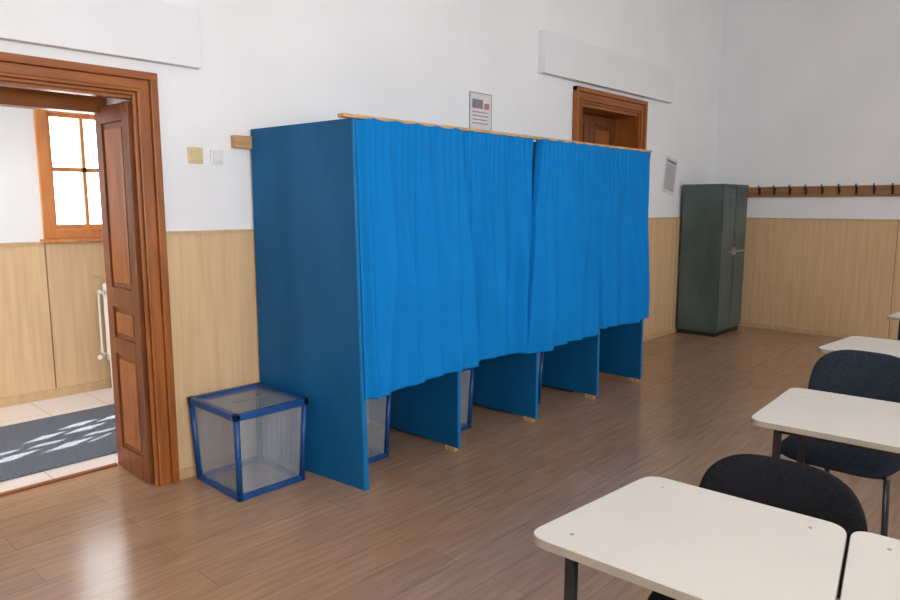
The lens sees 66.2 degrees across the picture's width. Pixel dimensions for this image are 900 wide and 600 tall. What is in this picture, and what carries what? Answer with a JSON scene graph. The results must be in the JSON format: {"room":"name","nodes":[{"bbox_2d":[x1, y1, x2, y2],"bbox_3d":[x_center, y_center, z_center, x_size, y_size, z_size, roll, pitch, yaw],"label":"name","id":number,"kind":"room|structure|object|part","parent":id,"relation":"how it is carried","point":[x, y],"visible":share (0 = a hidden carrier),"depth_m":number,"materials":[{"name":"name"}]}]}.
{"room":"polling station","nodes":[
{"label":"polling station","id":0,"kind":"room"},
{"bbox_2d":[0,106,43,242],"bbox_3d":[-3.658,-0.749,4.996,0.140,3.200,7.600,7,11,43],"label":"wall","id":1,"kind":"structure","parent":0,"point":[20,203],"depth_m":5.26,"materials":[{"name":"white paint"}]},
{"bbox_2d":[0,241,111,407],"bbox_3d":[-3.594,0.223,5.070,0.035,1.255,7.600,7,11,43],"label":"wall paneling","id":2,"kind":"structure","parent":1,"relation":"attached to","point":[50,341],"depth_m":5.50,"materials":[{"name":"beige wood"}]},
{"bbox_2d":[33,109,102,242],"bbox_3d":[-2.775,-1.047,5.788,0.115,1.085,1.270,7,11,43],"label":"window","id":3,"kind":"structure","parent":1,"relation":"in","point":[50,235],"depth_m":5.44,"materials":[{"name":"orange wood"}]},
{"bbox_3d":[-2.799,-1.065,5.808,0.050,0.905,1.060,7,11,43],"label":"sashes","id":4,"kind":"part","parent":3,"relation":"part of","materials":[{"name":"brown wood"}]},
{"bbox_2d":[0,0,723,230],"bbox_3d":[-0.589,-1.301,4.978,0.470,4.300,11.870,7,11,43],"label":"wall","id":5,"kind":"structure","parent":0,"point":[265,63],"depth_m":4.82,"materials":[{"name":"white paint"}]},
{"bbox_2d":[0,81,130,496],"bbox_3d":[-2.185,-0.029,3.437,0.485,2.200,1.145,7,11,43],"label":"door","id":6,"kind":"structure","parent":5,"relation":"in","point":[12,94],"depth_m":3.59,"materials":[{"name":"brown wood"}]},
{"bbox_2d":[94,101,154,483],"bbox_3d":[-1.805,-0.024,3.838,0.430,2.060,0.040,7,11,43],"label":"leaf","id":7,"kind":"object","parent":6,"relation":"attached to","point":[113,122],"visible":0.97,"depth_m":3.80,"materials":[{"name":"brown wood"}]},
{"bbox_2d":[0,52,179,485],"bbox_3d":[-1.997,-0.010,3.246,0.051,2.215,1.362,7,11,43],"label":"door frame","id":8,"kind":"structure","parent":5,"relation":"attached to","point":[142,87],"depth_m":3.63,"materials":[{"name":"brown wood"}]},
{"bbox_2d":[0,0,201,68],"bbox_3d":[-2.223,-1.285,2.826,0.050,0.305,2.520,7,11,43],"label":"trim","id":9,"kind":"structure","parent":5,"relation":"attached to","point":[154,31],"depth_m":3.39,"materials":[{"name":"paint"}]},
{"bbox_2d":[188,147,202,163],"bbox_3d":[-1.403,-0.798,3.805,0.018,0.087,0.084,7,11,43],"label":"light switch","id":10,"kind":"object","parent":5,"relation":"attached to","point":[195,154],"visible":1,"depth_m":3.80,"materials":[{"name":"beige plastic"}]},
{"bbox_2d":[210,150,222,163],"bbox_3d":[-1.316,-0.808,3.897,0.018,0.078,0.077,7,11,43],"label":"light switch","id":11,"kind":"object","parent":5,"relation":"attached to","point":[216,156],"visible":1,"depth_m":3.89,"materials":[{"name":"white plastic"}]},
{"bbox_2d":[166,217,681,479],"bbox_3d":[-0.510,0.174,4.900,0.026,1.398,11.570,7,11,43],"label":"wall paneling","id":12,"kind":"structure","parent":5,"relation":"attached to","point":[212,273],"depth_m":4.02,"materials":[{"name":"beige wood"}]},
{"bbox_2d":[469,91,491,130],"bbox_3d":[0.245,-1.484,5.500,0.004,0.320,0.270,7,11,43],"label":"notice","id":13,"kind":"object","parent":5,"relation":"attached to","point":[480,104],"visible":0.91,"depth_m":5.50,"materials":[{"name":"paper"}]},
{"bbox_2d":[582,113,588,142],"bbox_3d":[1.236,-0.672,7.096,0.045,2.455,0.543,7,11,43],"label":"leaf","id":14,"kind":"object","parent":5,"relation":"attached to","point":[585,117],"visible":0.05,"depth_m":7.08,"materials":[{"name":"brown wood"}]},
{"bbox_2d":[589,115,615,145],"bbox_3d":[1.609,-0.726,7.492,0.045,2.455,0.541,7,11,43],"label":"leaf","id":15,"kind":"object","parent":5,"relation":"attached to","point":[602,130],"visible":0.2,"depth_m":7.33,"materials":[{"name":"brown wood"}]},
{"bbox_2d":[538,30,673,103],"bbox_3d":[1.638,-2.269,6.855,0.070,0.355,2.480,7,11,43],"label":"trim","id":16,"kind":"structure","parent":5,"relation":"attached to","point":[560,56],"depth_m":6.61,"materials":[{"name":"paint"}]},
{"bbox_2d":[572,85,647,149],"bbox_3d":[1.495,-0.766,7.196,0.421,2.635,1.380,7,11,43],"label":"door frame","id":17,"kind":"structure","parent":5,"relation":"attached to","point":[581,95],"depth_m":7.08,"materials":[{"name":"brown wood"}]},
{"bbox_2d":[662,155,677,195],"bbox_3d":[2.557,-1.441,8.009,0.003,0.465,0.367,7,11,43],"label":"notice","id":18,"kind":"object","parent":5,"relation":"attached to","point":[671,164],"visible":1,"depth_m":8.00,"materials":[{"name":"paper"}]},
{"bbox_2d":[0,326,899,599],"bbox_3d":[1.167,1.129,3.454,9.350,0.100,11.570,7,11,43],"label":"floor","id":19,"kind":"structure","parent":0,"point":[432,522],"depth_m":3.61,"materials":[{"name":"laminate"}]},
{"bbox_2d":[0,404,117,481],"bbox_3d":[-2.632,0.924,4.537,1.090,0.012,4.000,7,11,43],"label":"door mat","id":20,"kind":"object","parent":19,"relation":"on","point":[44,444],"visible":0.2,"depth_m":4.48,"materials":[{"name":"grey carpet"}]},
{"bbox_2d":[97,283,112,388],"bbox_3d":[-2.623,0.274,6.005,0.100,0.900,0.872,7,11,43],"label":"radiator","id":21,"kind":"object","parent":19,"relation":"on","point":[104,292],"visible":0.17,"depth_m":5.73,"materials":[{"name":"white metal"}]},
{"bbox_2d":[188,382,307,501],"bbox_3d":[-1.127,0.780,3.876,0.515,0.477,0.456,7,11,43],"label":"ballot box","id":22,"kind":"object","parent":19,"relation":"on","point":[199,401],"visible":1,"depth_m":3.85,"materials":[{"name":"plastic"}]},
{"bbox_2d":[368,395,390,463],"bbox_3d":[-0.656,0.739,4.232,0.476,0.462,0.406,7,11,43],"label":"ballot box","id":23,"kind":"object","parent":19,"relation":"on","point":[380,454],"visible":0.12,"depth_m":4.21,"materials":[{"name":"plastic"}]},
{"bbox_2d":[231,113,651,490],"bbox_3d":[0.286,-0.133,4.957,1.052,1.991,3.400,7,11,43],"label":"voting booth","id":24,"kind":"object","parent":19,"relation":"on","point":[396,258],"visible":1,"depth_m":4.05,"materials":[{"name":"blue fabric"}]},
{"bbox_3d":[-0.813,0.024,3.880,0.867,1.975,0.046,6,10,37],"label":"panel","id":25,"kind":"part","parent":24,"relation":"part of","materials":[{"name":"blue wood"}]},
{"bbox_2d":[355,118,478,399],"bbox_3d":[-0.134,-0.233,3.865,0.113,1.468,0.888,7,11,43],"label":"curtain","id":26,"kind":"object","parent":24,"relation":"hanging from","point":[416,269],"depth_m":3.81,"materials":[{"name":"blue fabric"}]},
{"bbox_3d":[0.564,-1.080,4.600,0.048,0.018,3.250,7,11,43],"label":"rail","id":27,"kind":"part","parent":24,"relation":"part of","materials":[{"name":"brown wood"}]},
{"bbox_2d":[464,131,533,361],"bbox_3d":[0.339,-0.321,4.373,0.112,1.430,0.732,7,11,43],"label":"curtain","id":28,"kind":"object","parent":24,"relation":"hanging from","point":[499,195],"depth_m":4.38,"materials":[{"name":"blue fabric"}]},
{"bbox_2d":[522,139,604,353],"bbox_3d":[0.873,-0.387,4.898,0.161,1.443,0.955,7,11,43],"label":"curtain","id":29,"kind":"object","parent":24,"relation":"hanging from","point":[566,202],"depth_m":4.78,"materials":[{"name":"blue fabric"}]},
{"bbox_2d":[599,147,650,328],"bbox_3d":[1.438,-0.492,5.517,0.134,1.405,0.817,7,11,43],"label":"curtain","id":30,"kind":"object","parent":24,"relation":"hanging from","point":[624,278],"depth_m":5.51,"materials":[{"name":"blue fabric"}]},
{"bbox_2d":[461,367,475,430],"bbox_3d":[-0.131,0.662,4.790,0.476,0.462,0.406,7,11,43],"label":"ballot box","id":31,"kind":"object","parent":19,"relation":"on","point":[464,425],"visible":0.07,"depth_m":4.76,"materials":[{"name":"plastic"}]},
{"bbox_2d":[473,352,543,412],"bbox_3d":[0.428,0.580,5.384,0.476,0.462,0.406,7,11,43],"label":"ballot box","id":32,"kind":"object","parent":19,"relation":"on","point":[541,353],"visible":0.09,"depth_m":5.36,"materials":[{"name":"plastic"}]},
{"bbox_2d":[542,332,600,391],"bbox_3d":[0.988,0.498,5.978,0.476,0.462,0.406,7,11,43],"label":"ballot box","id":33,"kind":"object","parent":19,"relation":"on","point":[600,332],"visible":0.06,"depth_m":5.83,"materials":[{"name":"plastic"}]},
{"bbox_2d":[533,477,846,599],"bbox_3d":[0.612,0.938,1.721,0.648,0.752,0.550,7,10,40],"label":"school desk","id":34,"kind":"object","parent":19,"relation":"on","point":[677,540],"visible":1,"depth_m":1.62,"materials":[{"name":"beige laminate"}]},
{"bbox_3d":[0.611,0.950,1.722,0.512,0.728,0.442,7,10,40],"label":"frame","id":35,"kind":"part","parent":34,"relation":"part of","materials":[{"name":"black metal"}]},
{"bbox_2d":[677,184,748,336],"bbox_3d":[3.213,-0.499,8.390,0.530,1.780,0.762,7,11,43],"label":"locker","id":36,"kind":"object","parent":19,"relation":"on","point":[713,228],"visible":1,"depth_m":8.15,"materials":[{"name":"grey metal"}]},
{"bbox_3d":[3.247,-0.475,8.107,0.026,1.670,0.357,7,11,43],"label":"door","id":37,"kind":"part","parent":36,"relation":"part of","materials":[{"name":"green metal"}]},
{"bbox_3d":[3.498,-0.512,8.374,0.026,1.670,0.357,7,11,43],"label":"door","id":38,"kind":"part","parent":36,"relation":"part of","materials":[{"name":"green metal"}]},
{"bbox_2d":[648,454,867,599],"bbox_3d":[0.823,0.891,1.889,0.504,0.805,0.539,7,10,41],"label":"upholstered chair","id":39,"kind":"object","parent":19,"relation":"on","point":[792,486],"visible":0.38,"depth_m":1.99,"materials":[{"name":"black fabric"}]},
{"bbox_3d":[0.789,0.842,1.844,0.470,0.074,0.430,7,10,41],"label":"seat","id":40,"kind":"part","parent":39,"relation":"part of","materials":[{"name":"black fabric"}]},
{"bbox_2d":[751,388,899,463],"bbox_3d":[1.565,0.811,2.642,0.678,0.752,0.600,6,10,39],"label":"school desk","id":41,"kind":"object","parent":19,"relation":"on","point":[869,424],"visible":0.61,"depth_m":2.57,"materials":[{"name":"beige laminate"}]},
{"bbox_3d":[1.565,0.823,2.643,0.552,0.728,0.492,6,10,39],"label":"frame","id":42,"kind":"part","parent":41,"relation":"part of","materials":[{"name":"black metal"}]},
{"bbox_2d":[780,350,899,536],"bbox_3d":[1.791,0.693,3.118,0.539,0.863,0.504,-8,11,-43],"label":"upholstered chair","id":43,"kind":"object","parent":19,"relation":"on","point":[865,374],"visible":0.59,"depth_m":3.13,"materials":[{"name":"grey fabric"}]},
{"bbox_3d":[1.779,0.832,3.126,0.506,0.585,0.504,-8,11,-43],"label":"frame","id":44,"kind":"part","parent":43,"relation":"part of","materials":[{"name":"black metal"}]},
{"bbox_3d":[1.754,0.672,3.079,0.430,0.074,0.470,-8,11,-43],"label":"seat","id":45,"kind":"part","parent":43,"relation":"part of","materials":[{"name":"grey fabric"}]},
{"bbox_3d":[1.937,0.419,3.223,0.109,0.350,0.470,-8,11,-43],"label":"backrest","id":46,"kind":"part","parent":43,"relation":"part of","materials":[{"name":"grey fabric"}]},
{"bbox_2d":[818,336,899,472],"bbox_3d":[2.479,0.640,3.882,0.668,0.752,0.560,7,10,42],"label":"school desk","id":47,"kind":"object","parent":19,"relation":"on","point":[870,344],"visible":0.36,"depth_m":3.91,"materials":[{"name":"beige laminate"}]},
{"bbox_2d":[840,531,899,599],"bbox_3d":[1.066,0.991,1.337,0.648,0.752,0.550,7,10,40],"label":"school desk","id":48,"kind":"object","parent":19,"relation":"on","point":[872,567],"visible":1,"depth_m":1.51,"materials":[{"name":"beige laminate"}]},
{"bbox_2d":[887,312,899,339],"bbox_3d":[3.559,0.491,4.971,0.668,0.752,0.560,7,11,43],"label":"school desk","id":49,"kind":"object","parent":19,"relation":"on","point":[896,316],"visible":0.21,"depth_m":4.94,"materials":[{"name":"beige laminate"}]},
{"bbox_3d":[3.559,0.502,4.973,0.532,0.728,0.452,7,11,43],"label":"frame","id":50,"kind":"part","parent":49,"relation":"part of","materials":[{"name":"black metal"}]},
{"bbox_2d":[714,0,899,218],"bbox_3d":[6.081,-1.532,6.653,6.980,4.300,0.300,7,11,43],"label":"wall","id":51,"kind":"structure","parent":0,"point":[809,90],"depth_m":8.08,"materials":[{"name":"white paint"}]},
{"bbox_2d":[738,218,899,339],"bbox_3d":[5.981,-0.069,6.723,6.950,1.383,0.026,7,11,43],"label":"wainscoting","id":52,"kind":"structure","parent":51,"relation":"attached to","point":[840,278],"depth_m":8.17,"materials":[{"name":"beige wood"}]},
{"bbox_2d":[748,183,899,196],"bbox_3d":[5.230,-1.166,7.239,4.350,0.145,0.080,7,11,43],"label":"coat rack","id":53,"kind":"object","parent":51,"relation":"attached to","point":[855,190],"visible":0.81,"depth_m":8.04,"materials":[{"name":"brown wood"}]}
]}

